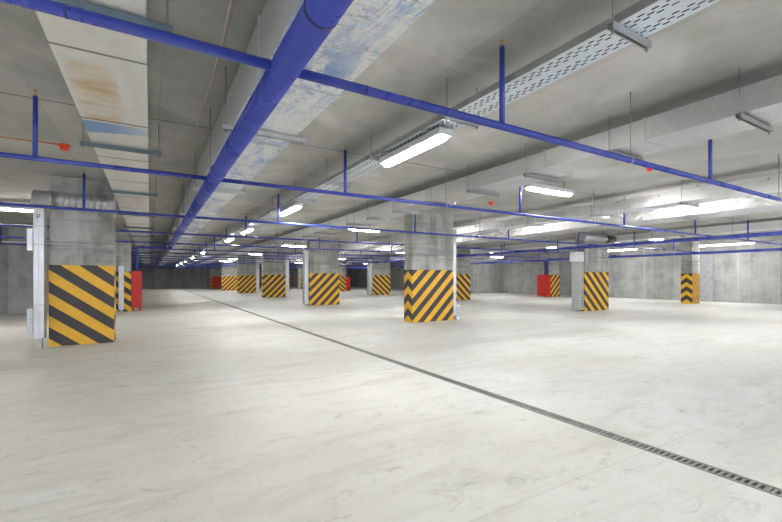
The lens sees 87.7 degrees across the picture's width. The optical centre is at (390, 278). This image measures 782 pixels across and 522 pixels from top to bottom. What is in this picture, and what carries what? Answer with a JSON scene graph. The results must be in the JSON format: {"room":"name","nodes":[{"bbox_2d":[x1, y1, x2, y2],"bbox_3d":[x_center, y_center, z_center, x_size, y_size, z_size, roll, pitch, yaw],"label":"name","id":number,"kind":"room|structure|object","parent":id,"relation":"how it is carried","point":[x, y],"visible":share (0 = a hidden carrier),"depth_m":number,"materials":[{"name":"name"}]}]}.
{"room":"parking garage","nodes":[
{"label":"parking garage","id":0,"kind":"room"},
{"bbox_2d":[0,226,48,313],"bbox_3d":[-27.659,-0.350,31.794,10.800,3.400,41.100,0,0,-31],"label":"wall","id":1,"kind":"structure","parent":0,"point":[16,263],"depth_m":15.72,"materials":[{"name":"concrete"}]},
{"bbox_2d":[131,263,347,288],"bbox_3d":[-20.437,-0.350,60.127,30.500,3.400,0.300,0,0,-31],"label":"wall","id":2,"kind":"structure","parent":0,"point":[152,278],"depth_m":55.10,"materials":[{"name":"concrete"}]},
{"bbox_2d":[0,287,781,521],"bbox_3d":[-6.920,1.475,26.700,41.300,0.250,71.000,0,0,-31],"label":"floor","id":3,"kind":"structure","parent":0,"point":[199,408],"depth_m":4.07,"materials":[{"name":"grey concrete"}]},
{"bbox_2d":[27,190,115,348],"bbox_3d":[-6.326,-0.179,8.108,1.375,3.059,0.348,0,0,-31],"label":"duct","id":4,"kind":"object","parent":3,"relation":"on","point":[37,235],"visible":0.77,"depth_m":7.77,"materials":[{"name":"metal"}]},
{"bbox_2d":[27,311,31,332],"bbox_3d":[-6.825,0.825,7.689,0.070,0.416,0.010,0,0,-31],"label":"grille","id":5,"kind":"object","parent":4,"relation":"attached to","point":[29,313],"depth_m":7.69,"materials":[{"name":"metal"}]},
{"bbox_2d":[49,175,115,345],"bbox_3d":[-6.450,-0.350,8.558,1.072,3.400,0.512,0,0,-31],"label":"concrete column","id":6,"kind":"structure","parent":3,"relation":"on","point":[82,268],"depth_m":8.33,"materials":[{"name":"paint"}]},
{"bbox_2d":[115,228,131,311],"bbox_3d":[-11.248,-0.350,16.641,1.072,3.400,0.512,0,0,-31],"label":"concrete column","id":7,"kind":"structure","parent":3,"relation":"on","point":[122,249],"depth_m":16.58,"materials":[{"name":"paint"}]},
{"bbox_2d":[118,266,123,311],"bbox_3d":[-10.876,0.425,16.414,0.186,1.850,0.246,0,0,-31],"label":"vent duct","id":8,"kind":"object","parent":7,"relation":"attached to","point":[121,268],"visible":0.98,"depth_m":16.32,"materials":[{"name":"metal"}]},
{"bbox_2d":[132,271,141,310],"bbox_3d":[-10.616,0.520,16.992,0.355,1.660,0.440,0,0,-31],"label":"tall cabinet","id":9,"kind":"object","parent":3,"relation":"on","point":[136,275],"visible":0.99,"depth_m":16.83,"materials":[{"name":"red metal"}]},
{"bbox_2d":[135,246,166,270],"bbox_3d":[-10.181,-0.840,17.273,1.160,1.060,0.119,0,0,-31],"label":"standpipe","id":10,"kind":"object","parent":9,"relation":"on","point":[137,247],"visible":0.94,"depth_m":17.02,"materials":[{"name":"blue metal"}]},
{"bbox_2d":[210,263,220,288],"bbox_3d":[-23.160,-0.350,54.186,1.612,3.400,0.462,0,0,-31],"label":"concrete column","id":11,"kind":"structure","parent":3,"relation":"on","point":[213,272],"depth_m":53.81,"materials":[{"name":"paint"}]},
{"bbox_2d":[212,277,220,288],"bbox_3d":[-22.931,0.550,53.740,1.300,1.600,0.530,0,0,-31],"label":"cabinet","id":12,"kind":"object","parent":3,"relation":"on","point":[216,281],"visible":0.71,"depth_m":53.46,"materials":[{"name":"red metal"}]},
{"bbox_2d":[221,260,236,290],"bbox_3d":[-18.218,-0.350,45.839,1.612,3.400,0.462,0,0,-31],"label":"concrete column","id":13,"kind":"structure","parent":3,"relation":"on","point":[228,274],"depth_m":45.64,"materials":[{"name":"paint"}]},
{"bbox_2d":[237,256,255,292],"bbox_3d":[-13.326,-0.350,37.579,1.612,3.400,0.462,0,0,-31],"label":"concrete column","id":14,"kind":"structure","parent":3,"relation":"on","point":[246,273],"depth_m":37.35,"materials":[{"name":"paint"}]},
{"bbox_2d":[256,263,259,292],"bbox_3d":[-12.500,-0.100,38.097,0.306,2.900,0.316,0,0,-31],"label":"vent duct","id":15,"kind":"object","parent":14,"relation":"attached to","point":[257,264],"visible":0.76,"depth_m":37.96,"materials":[{"name":"metal"}]},
{"bbox_2d":[261,250,285,297],"bbox_3d":[-8.486,-0.350,29.404,1.612,3.400,0.462,0,0,-31],"label":"concrete column","id":16,"kind":"structure","parent":3,"relation":"on","point":[273,277],"depth_m":29.18,"materials":[{"name":"paint"}]},
{"bbox_2d":[285,257,288,296],"bbox_3d":[-7.668,-0.100,29.918,0.286,2.900,0.316,0,0,-31],"label":"vent duct","id":17,"kind":"object","parent":16,"relation":"attached to","point":[286,261],"visible":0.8,"depth_m":29.80,"materials":[{"name":"metal"}]},
{"bbox_2d":[300,265,302,289],"bbox_3d":[-10.384,-0.350,50.362,1.662,3.400,0.462,0,0,-31],"label":"concrete column","id":18,"kind":"structure","parent":3,"relation":"on","point":[300,265],"depth_m":49.83,"materials":[{"name":"paint"}]},
{"bbox_2d":[298,266,300,289],"bbox_3d":[-11.244,-0.100,49.881,0.296,2.900,0.316,0,0,-31],"label":"vent duct","id":19,"kind":"object","parent":18,"relation":"attached to","point":[299,269],"visible":1,"depth_m":49.75,"materials":[{"name":"metal"}]},
{"bbox_2d":[307,238,338,304],"bbox_3d":[-3.493,-0.350,20.972,1.612,3.400,0.462,0,0,-31],"label":"concrete column","id":20,"kind":"structure","parent":3,"relation":"on","point":[323,264],"depth_m":20.74,"materials":[{"name":"paint"}]},
{"bbox_2d":[303,251,308,304],"bbox_3d":[-4.301,-0.025,20.522,0.226,2.750,0.316,0,0,-31],"label":"vent duct","id":21,"kind":"object","parent":20,"relation":"attached to","point":[305,253],"visible":1,"depth_m":20.41,"materials":[{"name":"metal"}]},
{"bbox_2d":[339,259,345,291],"bbox_3d":[-5.492,-0.350,42.101,1.662,3.400,0.462,0,0,-31],"label":"concrete column","id":22,"kind":"structure","parent":3,"relation":"on","point":[342,269],"depth_m":42.12,"materials":[{"name":"paint"}]},
{"bbox_2d":[346,277,349,290],"bbox_3d":[-4.549,0.575,42.637,0.480,1.550,0.390,0,0,-31],"label":"cabinet","id":23,"kind":"object","parent":3,"relation":"on","point":[347,278],"visible":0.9,"depth_m":42.51,"materials":[{"name":"red metal"}]},
{"bbox_2d":[370,254,390,294],"bbox_3d":[-0.867,-0.350,33.799,1.662,3.400,0.462,0,0,-31],"label":"concrete column","id":24,"kind":"structure","parent":3,"relation":"on","point":[381,277],"depth_m":33.58,"materials":[{"name":"paint"}]},
{"bbox_2d":[367,259,372,294],"bbox_3d":[-1.732,-0.100,33.269,0.336,2.900,0.398,0,0,-31],"label":"vent duct","id":25,"kind":"object","parent":24,"relation":"attached to","point":[369,266],"visible":1,"depth_m":33.12,"materials":[{"name":"metal"}]},
{"bbox_2d":[404,212,453,322],"bbox_3d":[1.220,-0.350,13.012,1.612,3.400,0.462,0,0,-31],"label":"concrete column","id":26,"kind":"structure","parent":3,"relation":"on","point":[428,259],"depth_m":12.75,"materials":[{"name":"paint"}]},
{"bbox_2d":[453,230,456,315],"bbox_3d":[2.023,-0.125,13.412,0.166,2.950,0.236,0,0,-31],"label":"vent duct","id":27,"kind":"object","parent":26,"relation":"attached to","point":[454,231],"visible":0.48,"depth_m":13.32,"materials":[{"name":"metal"}]},
{"bbox_2d":[454,304,459,319],"bbox_3d":[2.160,1.100,13.486,0.140,0.500,0.232,0,0,-31],"label":"vent box","id":28,"kind":"object","parent":3,"relation":"on","point":[457,316],"visible":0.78,"depth_m":13.39,"materials":[{"name":"metal"}]},
{"bbox_2d":[456,246,469,299],"bbox_3d":[4.140,-0.350,25.608,1.832,3.400,0.462,0,0,-31],"label":"concrete column","id":29,"kind":"structure","parent":3,"relation":"on","point":[462,263],"depth_m":25.55,"materials":[{"name":"paint"}]},
{"bbox_2d":[179,288,781,497],"bbox_3d":[-10.568,1.412,24.540,0.130,0.132,71.000,0,0,-31],"label":"floor drain","id":30,"kind":"object","parent":3,"relation":"on","point":[737,478],"visible":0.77,"depth_m":3.61,"materials":[{"name":"metal"}]},
{"bbox_2d":[537,275,550,296],"bbox_3d":[11.105,0.540,29.616,0.570,1.620,0.750,0,0,-31],"label":"tall cabinet","id":31,"kind":"object","parent":3,"relation":"on","point":[543,281],"visible":0.98,"depth_m":29.38,"materials":[{"name":"red metal"}]},
{"bbox_2d":[525,259,548,274],"bbox_3d":[10.405,-0.800,28.963,2.480,1.060,0.179,0,0,-31],"label":"standpipe","id":32,"kind":"object","parent":31,"relation":"on","point":[546,263],"visible":0.7,"depth_m":29.43,"materials":[{"name":"metal"}]},
{"bbox_2d":[543,251,559,296],"bbox_3d":[11.876,-0.350,30.188,1.312,3.400,0.462,0,0,-31],"label":"concrete column","id":33,"kind":"structure","parent":3,"relation":"on","point":[553,265],"depth_m":30.03,"materials":[{"name":"paint"}]},
{"bbox_2d":[575,230,608,310],"bbox_3d":[8.582,-0.350,17.371,1.642,3.400,0.462,0,0,-31],"label":"concrete column","id":34,"kind":"structure","parent":3,"relation":"on","point":[596,274],"depth_m":17.12,"materials":[{"name":"paint"}]},
{"bbox_2d":[570,252,583,310],"bbox_3d":[7.699,0.125,16.837,0.408,2.450,0.410,0,0,-31],"label":"vent duct","id":35,"kind":"object","parent":34,"relation":"attached to","point":[577,258],"visible":0.99,"depth_m":16.75,"materials":[{"name":"metal"}]},
{"bbox_2d":[681,241,699,303],"bbox_3d":[16.184,-0.350,22.001,0.842,3.400,0.542,0,0,-31],"label":"concrete column","id":36,"kind":"structure","parent":3,"relation":"on","point":[690,264],"depth_m":21.79,"materials":[{"name":"paint"}]},
{"bbox_2d":[0,0,781,263],"bbox_3d":[-6.920,-2.175,26.700,41.300,0.250,71.000,0,0,-31],"label":"ceiling","id":37,"kind":"structure","parent":0,"point":[700,56],"depth_m":4.97,"materials":[{"name":"concrete"}]},
{"bbox_2d":[0,205,32,211],"bbox_3d":[-9.945,-1.907,10.614,1.360,0.285,0.180,0,0,-31],"label":"lamp","id":38,"kind":"object","parent":37,"relation":"hanging from","point":[6,208],"visible":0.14,"depth_m":10.62,"materials":[{"name":"white"}]},
{"bbox_2d":[0,208,32,211],"bbox_3d":[-9.945,-1.820,10.614,1.332,0.110,0.156,0,0,-31],"label":"diffuser","id":39,"kind":"object","parent":38,"relation":"attached to","point":[6,209],"depth_m":10.66,"materials":[{"name":"white"}]},
{"bbox_2d":[0,136,57,144],"bbox_3d":[-9.713,-2.041,3.440,10.790,0.017,0.058,0,0,-31],"label":"cable","id":40,"kind":"object","parent":37,"relation":"attached to","point":[0,136],"visible":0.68,"depth_m":6.00,"materials":[{"name":"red plastic"}]},
{"bbox_2d":[58,143,70,150],"bbox_3d":[-5.008,-2.004,6.239,0.150,0.092,0.148,0,0,-31],"label":"detector","id":41,"kind":"object","parent":37,"relation":"attached to","point":[64,147],"visible":1,"depth_m":6.20,"materials":[{"name":"red plastic"}]},
{"bbox_2d":[53,0,172,32],"bbox_3d":[-1.842,-1.831,2.512,0.870,0.438,0.044,0,0,-31],"label":"hanger","id":42,"kind":"object","parent":37,"relation":"hanging from","point":[77,3],"visible":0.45,"depth_m":2.57,"materials":[{"name":"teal metal"}]},
{"bbox_2d":[35,0,149,262],"bbox_3d":[-12.814,-1.835,21.002,0.618,0.278,66.800,0,0,-31],"label":"air duct","id":43,"kind":"object","parent":42,"relation":"on","point":[104,71],"visible":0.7,"depth_m":3.64,"materials":[{"name":"metal"}]},
{"bbox_2d":[80,121,160,157],"bbox_3d":[-3.447,-1.831,5.223,0.870,0.438,0.044,0,0,-31],"label":"hanger","id":44,"kind":"object","parent":37,"relation":"hanging from","point":[83,143],"visible":0.94,"depth_m":5.19,"materials":[{"name":"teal metal"}]},
{"bbox_2d":[104,176,157,197],"bbox_3d":[-5.052,-1.831,7.933,0.870,0.438,0.044,0,0,-31],"label":"hanger","id":45,"kind":"object","parent":37,"relation":"hanging from","point":[155,195],"visible":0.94,"depth_m":7.91,"materials":[{"name":"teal metal"}]},
{"bbox_2d":[116,202,155,217],"bbox_3d":[-6.657,-1.831,10.643,0.870,0.438,0.044,0,0,-31],"label":"hanger","id":46,"kind":"object","parent":37,"relation":"hanging from","point":[154,202],"visible":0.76,"depth_m":10.66,"materials":[{"name":"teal metal"}]},
{"bbox_2d":[123,217,154,229],"bbox_3d":[-8.262,-1.831,13.354,0.870,0.438,0.044,0,0,-31],"label":"hanger","id":47,"kind":"object","parent":37,"relation":"hanging from","point":[124,226],"visible":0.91,"depth_m":13.36,"materials":[{"name":"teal metal"}]},
{"bbox_2d":[169,221,194,238],"bbox_3d":[-7.589,-1.731,14.798,0.820,0.638,0.044,0,0,-31],"label":"hanger","id":48,"kind":"object","parent":37,"relation":"hanging from","point":[170,237],"visible":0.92,"depth_m":14.60,"materials":[{"name":"metal"}]},
{"bbox_2d":[157,0,435,262],"bbox_3d":[-11.661,-1.720,21.684,0.654,0.464,66.800,0,0,-31],"label":"air duct","id":49,"kind":"object","parent":48,"relation":"on","point":[367,28],"visible":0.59,"depth_m":3.15,"materials":[{"name":"grey metal"}]},
{"bbox_2d":[155,0,232,259],"bbox_3d":[-12.715,-2.037,22.513,0.073,0.024,63.701,0,0,-31],"label":"conduit","id":50,"kind":"object","parent":37,"relation":"attached to","point":[230,1],"visible":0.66,"depth_m":4.30,"materials":[{"name":"metal"}]},
{"bbox_2d":[193,152,245,195],"bbox_3d":[-2.850,-1.731,6.796,0.820,0.638,0.044,0,0,-31],"label":"hanger","id":51,"kind":"object","parent":37,"relation":"hanging from","point":[195,188],"visible":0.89,"depth_m":6.79,"materials":[{"name":"metal"}]},
{"bbox_2d":[131,265,355,268],"bbox_3d":[-15.124,-1.659,46.247,25.300,0.781,0.064,0,0,-31],"label":"pipe","id":52,"kind":"object","parent":37,"relation":"hanging from","point":[131,265],"visible":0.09,"depth_m":43.75,"materials":[{"name":"blue metal"}]},
{"bbox_2d":[131,258,360,267],"bbox_3d":[-13.392,-1.659,43.322,25.300,0.781,0.064,0,0,-31],"label":"pipe","id":53,"kind":"object","parent":37,"relation":"hanging from","point":[203,258],"visible":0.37,"depth_m":40.47,"materials":[{"name":"blue metal"}]},
{"bbox_2d":[138,257,366,266],"bbox_3d":[-11.659,-1.659,40.396,25.300,0.781,0.064,0,0,-31],"label":"pipe","id":54,"kind":"object","parent":37,"relation":"hanging from","point":[183,257],"visible":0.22,"depth_m":37.42,"materials":[{"name":"blue metal"}]},
{"bbox_2d":[131,246,375,261],"bbox_3d":[-4.704,-1.659,28.651,25.300,0.781,0.064,0,0,-31],"label":"pipe","id":55,"kind":"object","parent":37,"relation":"hanging from","point":[199,246],"visible":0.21,"depth_m":25.40,"materials":[{"name":"blue metal"}]},
{"bbox_2d":[156,0,353,268],"bbox_3d":[-12.659,-1.629,22.778,0.194,0.843,69.900,0,0,-31],"label":"pipe","id":56,"kind":"object","parent":37,"relation":"hanging from","point":[314,21],"visible":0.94,"depth_m":2.58,"materials":[{"name":"blue metal"}]},
{"bbox_2d":[0,226,519,260],"bbox_3d":[-5.910,-1.659,20.383,35.800,0.781,0.064,0,0,-31],"label":"pipe","id":57,"kind":"object","parent":37,"relation":"hanging from","point":[1,243],"visible":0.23,"depth_m":19.85,"materials":[{"name":"blue metal"}]},
{"bbox_2d":[222,66,305,145],"bbox_3d":[-1.271,-1.731,4.129,0.820,0.638,0.044,0,0,-31],"label":"hanger","id":58,"kind":"object","parent":37,"relation":"hanging from","point":[226,127],"visible":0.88,"depth_m":4.14,"materials":[{"name":"metal"}]},
{"bbox_2d":[131,254,396,266],"bbox_3d":[-9.927,-1.659,37.471,25.300,0.781,0.064,0,0,-31],"label":"pipe","id":59,"kind":"object","parent":37,"relation":"hanging from","point":[186,254],"visible":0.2,"depth_m":35.14,"materials":[{"name":"blue metal"}]},
{"bbox_2d":[132,250,403,265],"bbox_3d":[-8.195,-1.659,34.545,25.300,0.781,0.064,0,0,-31],"label":"pipe","id":60,"kind":"object","parent":37,"relation":"hanging from","point":[132,250],"visible":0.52,"depth_m":31.07,"materials":[{"name":"blue metal"}]},
{"bbox_2d":[138,248,401,263],"bbox_3d":[-6.462,-1.659,31.619,25.300,0.781,0.064,0,0,-31],"label":"pipe","id":61,"kind":"object","parent":37,"relation":"hanging from","point":[194,248],"visible":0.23,"depth_m":28.84,"materials":[{"name":"blue metal"}]},
{"bbox_2d":[0,226,561,258],"bbox_3d":[-4.152,-1.659,17.414,35.800,0.781,0.064,0,0,-31],"label":"pipe","id":62,"kind":"object","parent":37,"relation":"hanging from","point":[226,226],"visible":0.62,"depth_m":16.94,"materials":[{"name":"blue metal"}]},
{"bbox_2d":[294,181,315,202],"bbox_3d":[-1.824,-1.827,8.624,0.470,0.446,0.044,0,0,-31],"label":"hanger","id":63,"kind":"object","parent":37,"relation":"hanging from","point":[295,198],"visible":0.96,"depth_m":8.56,"materials":[{"name":"metal"}]},
{"bbox_2d":[131,242,479,261],"bbox_3d":[-3.049,-1.659,25.854,25.300,0.781,0.064,0,0,-31],"label":"pipe","id":64,"kind":"object","parent":37,"relation":"hanging from","point":[206,242],"visible":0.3,"depth_m":22.80,"materials":[{"name":"blue metal"}]},
{"bbox_2d":[0,215,621,255],"bbox_3d":[-2.216,-1.659,14.145,35.800,0.781,0.064,0,0,-31],"label":"pipe","id":65,"kind":"object","parent":37,"relation":"hanging from","point":[12,225],"visible":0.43,"depth_m":13.17,"materials":[{"name":"blue metal"}]},
{"bbox_2d":[325,159,349,187],"bbox_3d":[-0.932,-1.827,7.118,0.470,0.446,0.044,0,0,-31],"label":"hanger","id":66,"kind":"object","parent":37,"relation":"hanging from","point":[326,181],"visible":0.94,"depth_m":7.06,"materials":[{"name":"metal"}]},
{"bbox_2d":[0,171,696,251],"bbox_3d":[-0.310,-1.659,10.926,35.800,0.781,0.064,0,0,-31],"label":"pipe","id":67,"kind":"object","parent":37,"relation":"hanging from","point":[84,208],"visible":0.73,"depth_m":9.50,"materials":[{"name":"blue metal"}]},
{"bbox_2d":[351,225,378,231],"bbox_3d":[-1.028,-1.907,15.220,1.360,0.285,0.180,0,0,-31],"label":"lamp","id":68,"kind":"object","parent":37,"relation":"hanging from","point":[374,225],"visible":0.28,"depth_m":15.25,"materials":[{"name":"white"}]},
{"bbox_2d":[351,229,378,231],"bbox_3d":[-1.028,-1.820,15.220,1.332,0.110,0.156,0,0,-31],"label":"diffuser","id":69,"kind":"object","parent":68,"relation":"attached to","point":[351,229],"depth_m":15.21,"materials":[{"name":"white"}]},
{"bbox_2d":[369,129,399,164],"bbox_3d":[-0.091,-1.827,5.699,0.470,0.446,0.044,0,0,-31],"label":"hanger","id":70,"kind":"object","parent":37,"relation":"hanging from","point":[371,157],"visible":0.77,"depth_m":5.59,"materials":[{"name":"metal"}]},
{"bbox_2d":[0,0,781,201],"bbox_3d":[3.282,-1.657,4.860,35.800,0.785,0.072,0,0,-31],"label":"pipe","id":71,"kind":"object","parent":37,"relation":"hanging from","point":[63,10],"visible":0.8,"depth_m":2.78,"materials":[{"name":"blue metal"}]},
{"bbox_2d":[0,89,781,244],"bbox_3d":[1.626,-1.659,7.657,35.800,0.781,0.064,0,0,-31],"label":"pipe","id":72,"kind":"object","parent":37,"relation":"hanging from","point":[34,157],"visible":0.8,"depth_m":5.79,"materials":[{"name":"blue metal"}]},
{"bbox_2d":[392,192,420,215],"bbox_3d":[0.376,-1.791,9.787,0.800,0.518,0.044,0,0,-31],"label":"hanger","id":73,"kind":"object","parent":37,"relation":"hanging from","point":[393,210],"visible":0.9,"depth_m":9.71,"materials":[{"name":"metal"}]},
{"bbox_2d":[194,74,781,264],"bbox_3d":[-8.475,-1.750,24.733,0.644,0.284,68.800,0,0,-31],"label":"air duct","id":74,"kind":"object","parent":73,"relation":"on","point":[713,117],"visible":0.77,"depth_m":5.24,"materials":[{"name":"grey metal"}]},
{"bbox_2d":[443,78,479,129],"bbox_3d":[0.749,-1.827,4.279,0.470,0.446,0.044,0,0,-31],"label":"hanger","id":75,"kind":"object","parent":37,"relation":"hanging from","point":[446,118],"visible":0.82,"depth_m":4.24,"materials":[{"name":"metal"}]},
{"bbox_2d":[466,189,499,196],"bbox_3d":[1.711,-1.791,7.533,0.800,0.518,0.044,0,0,-31],"label":"hanger","id":76,"kind":"object","parent":37,"relation":"hanging from","point":[467,190],"visible":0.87,"depth_m":7.49,"materials":[{"name":"metal"}]},
{"bbox_2d":[289,225,781,268],"bbox_3d":[-0.861,-1.597,29.765,0.132,0.906,69.900,0,0,-31],"label":"pipe","id":77,"kind":"object","parent":37,"relation":"hanging from","point":[775,233],"visible":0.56,"depth_m":14.20,"materials":[{"name":"blue metal"}]},
{"bbox_2d":[526,208,544,227],"bbox_3d":[4.289,-1.786,12.069,0.760,0.528,0.044,0,0,-31],"label":"hanger","id":78,"kind":"object","parent":37,"relation":"hanging from","point":[527,224],"visible":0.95,"depth_m":11.98,"materials":[{"name":"metal"}]},
{"bbox_2d":[523,144,559,183],"bbox_3d":[2.378,-1.791,6.405,0.800,0.518,0.044,0,0,-31],"label":"hanger","id":79,"kind":"object","parent":37,"relation":"hanging from","point":[525,174],"visible":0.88,"depth_m":6.33,"materials":[{"name":"metal"}]},
{"bbox_2d":[524,183,573,196],"bbox_3d":[3.299,-1.907,8.462,1.360,0.285,0.180,0,0,-31],"label":"lamp","id":80,"kind":"object","parent":37,"relation":"hanging from","point":[531,187],"visible":0.86,"depth_m":8.35,"materials":[{"name":"white"}]},
{"bbox_2d":[526,187,571,196],"bbox_3d":[3.299,-1.820,8.462,1.332,0.110,0.156,0,0,-31],"label":"diffuser","id":81,"kind":"object","parent":80,"relation":"attached to","point":[550,190],"depth_m":8.40,"materials":[{"name":"white"}]},
{"bbox_2d":[346,232,781,269],"bbox_3d":[6.006,-1.595,33.831,0.142,0.911,69.900,0,0,-31],"label":"pipe","id":82,"kind":"object","parent":37,"relation":"hanging from","point":[749,249],"visible":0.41,"depth_m":20.65,"materials":[{"name":"blue metal"}]},
{"bbox_2d":[579,233,616,242],"bbox_3d":[8.568,-1.775,16.835,2.100,0.550,0.319,0,0,-31],"label":"duct","id":83,"kind":"object","parent":37,"relation":"hanging from","point":[583,237],"visible":0.96,"depth_m":16.64,"materials":[{"name":"metal"}]},
{"bbox_2d":[590,196,608,218],"bbox_3d":[5.308,-1.786,10.348,0.760,0.528,0.044,0,0,-31],"label":"hanger","id":84,"kind":"object","parent":37,"relation":"hanging from","point":[591,215],"visible":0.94,"depth_m":10.22,"materials":[{"name":"metal"}]},
{"bbox_2d":[596,217,622,230],"bbox_3d":[7.061,-1.817,13.130,1.370,0.467,0.044,0,0,-31],"label":"hanger","id":85,"kind":"object","parent":37,"relation":"hanging from","point":[597,226],"visible":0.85,"depth_m":13.07,"materials":[{"name":"metal"}]},
{"bbox_2d":[608,246,635,250],"bbox_3d":[14.385,-1.907,25.951,0.180,0.285,2.520,0,0,-31],"label":"lamp","id":86,"kind":"object","parent":37,"relation":"hanging from","point":[620,249],"visible":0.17,"depth_m":25.59,"materials":[{"name":"white"}]},
{"bbox_2d":[606,114,643,160],"bbox_3d":[3.046,-1.791,5.278,0.800,0.518,0.044,0,0,-31],"label":"hanger","id":87,"kind":"object","parent":37,"relation":"hanging from","point":[613,151],"visible":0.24,"depth_m":5.14,"materials":[{"name":"metal"}]},
{"bbox_2d":[607,0,651,52],"bbox_3d":[1.636,-1.827,2.782,0.470,0.446,0.044,0,0,-31],"label":"hanger","id":88,"kind":"object","parent":37,"relation":"hanging from","point":[614,27],"visible":0.96,"depth_m":2.75,"materials":[{"name":"metal"}]},
{"bbox_2d":[176,0,722,263],"bbox_3d":[-10.116,-1.710,22.599,0.336,0.060,66.800,0,0,-31],"label":"cable tray","id":89,"kind":"object","parent":88,"relation":"on","point":[631,13],"visible":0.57,"depth_m":3.26,"materials":[{"name":"metal"}]},
{"bbox_2d":[240,227,255,233],"bbox_3d":[-4.817,-1.605,13.650,0.350,0.150,1.360,0,0,-31],"label":"lamp","id":90,"kind":"object","parent":89,"relation":"hanging from","point":[249,229],"visible":0.84,"depth_m":13.26,"materials":[{"name":"white"}]},
{"bbox_2d":[279,202,303,215],"bbox_3d":[-2.346,-1.605,9.477,0.350,0.150,1.360,0,0,-31],"label":"lamp","id":91,"kind":"object","parent":89,"relation":"hanging from","point":[295,206],"visible":0.88,"depth_m":9.19,"materials":[{"name":"white"}]},
{"bbox_2d":[280,206,300,215],"bbox_3d":[-2.355,-1.585,9.472,0.156,0.110,1.332,0,0,-31],"label":"diffuser","id":92,"kind":"object","parent":91,"relation":"attached to","point":[289,209],"depth_m":9.33,"materials":[{"name":"white"}]},
{"bbox_2d":[379,126,451,166],"bbox_3d":[0.268,-1.605,5.063,0.350,0.150,1.360,0,0,-31],"label":"lamp","id":93,"kind":"object","parent":89,"relation":"hanging from","point":[434,137],"visible":1,"depth_m":4.85,"materials":[{"name":"white plastic"}]},
{"bbox_2d":[182,1,678,261],"bbox_3d":[-9.986,-1.705,22.328,0.054,0.046,66.000,0,0,-31],"label":"power cable","id":94,"kind":"object","parent":89,"relation":"in","point":[678,1],"visible":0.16,"depth_m":3.19,"materials":[{"name":"metal"}]},
{"bbox_2d":[198,0,669,252],"bbox_3d":[-10.031,-1.700,22.301,0.044,0.036,66.000,0,0,-31],"label":"power cable","id":95,"kind":"object","parent":89,"relation":"in","point":[668,0],"visible":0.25,"depth_m":3.34,"materials":[{"name":"metal"}]},
{"bbox_2d":[196,0,712,255],"bbox_3d":[-9.849,-1.700,22.409,0.044,0.036,66.000,0,0,-31],"label":"power cable","id":96,"kind":"object","parent":89,"relation":"in","point":[711,0],"visible":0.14,"depth_m":3.17,"materials":[{"name":"metal"}]},
{"bbox_2d":[256,0,705,224],"bbox_3d":[-9.894,-1.704,22.382,0.052,0.044,66.000,0,0,-31],"label":"power cable","id":97,"kind":"object","parent":89,"relation":"in","point":[704,0],"visible":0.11,"depth_m":3.24,"materials":[{"name":"metal"}]},
{"bbox_2d":[679,180,698,207],"bbox_3d":[6.327,-1.786,8.628,0.760,0.528,0.044,0,0,-31],"label":"hanger","id":98,"kind":"object","parent":37,"relation":"hanging from","point":[681,202],"visible":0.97,"depth_m":8.53,"materials":[{"name":"metal"}]},
{"bbox_2d":[682,216,707,221],"bbox_3d":[8.283,-1.817,11.064,1.370,0.467,0.044,0,0,-31],"label":"hanger","id":99,"kind":"object","parent":37,"relation":"hanging from","point":[690,217],"visible":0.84,"depth_m":11.01,"materials":[{"name":"metal"}]},
{"bbox_2d":[259,192,781,266],"bbox_3d":[-2.071,-1.812,28.525,1.204,0.304,68.800,0,0,-31],"label":"duct","id":100,"kind":"object","parent":99,"relation":"on","point":[748,204],"visible":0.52,"depth_m":11.81,"materials":[{"name":"silver metal"}]},
{"bbox_2d":[700,241,754,246],"bbox_3d":[17.739,-1.907,21.661,0.180,0.285,2.520,0,0,-31],"label":"lamp","id":101,"kind":"object","parent":37,"relation":"hanging from","point":[746,242],"visible":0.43,"depth_m":21.51,"materials":[{"name":"white"}]},
{"bbox_2d":[700,243,752,246],"bbox_3d":[17.739,-1.820,21.661,0.156,0.110,2.492,0,0,-31],"label":"diffuser","id":102,"kind":"object","parent":101,"relation":"attached to","point":[715,244],"depth_m":21.75,"materials":[{"name":"white"}]},
{"bbox_2d":[736,68,772,134],"bbox_3d":[3.713,-1.791,4.151,0.800,0.518,0.044,0,0,-31],"label":"hanger","id":103,"kind":"object","parent":37,"relation":"hanging from","point":[740,116],"visible":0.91,"depth_m":4.09,"materials":[{"name":"metal"}]},
{"bbox_3d":[7.346,-1.786,6.907,0.760,0.528,0.044,0,0,-31],"label":"hanger","id":104,"kind":"object","parent":37,"relation":"hanging from","visible":0},
{"bbox_2d":[256,173,781,261],"bbox_3d":[-4.577,-1.735,27.041,0.504,0.274,68.800,0,0,-31],"label":"air duct","id":105,"kind":"object","parent":104,"relation":"on","point":[764,184],"visible":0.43,"depth_m":9.53,"materials":[{"name":"metal"}]},
{"bbox_3d":[13.414,-1.831,13.754,0.900,0.438,0.044,0,0,-31],"label":"hanger","id":106,"kind":"object","parent":37,"relation":"hanging from","visible":0},
{"bbox_2d":[296,220,781,266],"bbox_3d":[2.918,-1.825,31.479,0.724,0.274,68.800,0,0,-31],"label":"air duct","id":107,"kind":"object","parent":106,"relation":"on","point":[770,225],"visible":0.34,"depth_m":16.86,"materials":[{"name":"metal"}]},
{"bbox_2d":[470,256,500,293],"bbox_3d":[6.171,-0.350,40.902,4.300,3.400,8.900,0,0,-31],"label":"wall","id":108,"kind":"structure","parent":0,"point":[484,278],"depth_m":37.19,"materials":[{"name":"concrete"}]},
{"bbox_2d":[348,239,781,303],"bbox_3d":[10.978,-0.350,37.298,0.300,3.400,71.000,0,0,-31],"label":"wall","id":109,"kind":"structure","parent":0,"point":[743,277],"depth_m":26.22,"materials":[{"name":"concrete"}]},
{"bbox_2d":[700,243,712,301],"bbox_3d":[18.602,-0.350,24.031,0.100,3.400,0.700,0,0,-31],"label":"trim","id":110,"kind":"structure","parent":109,"relation":"attached to","point":[706,260],"depth_m":23.97,"materials":[{"name":"paint"}]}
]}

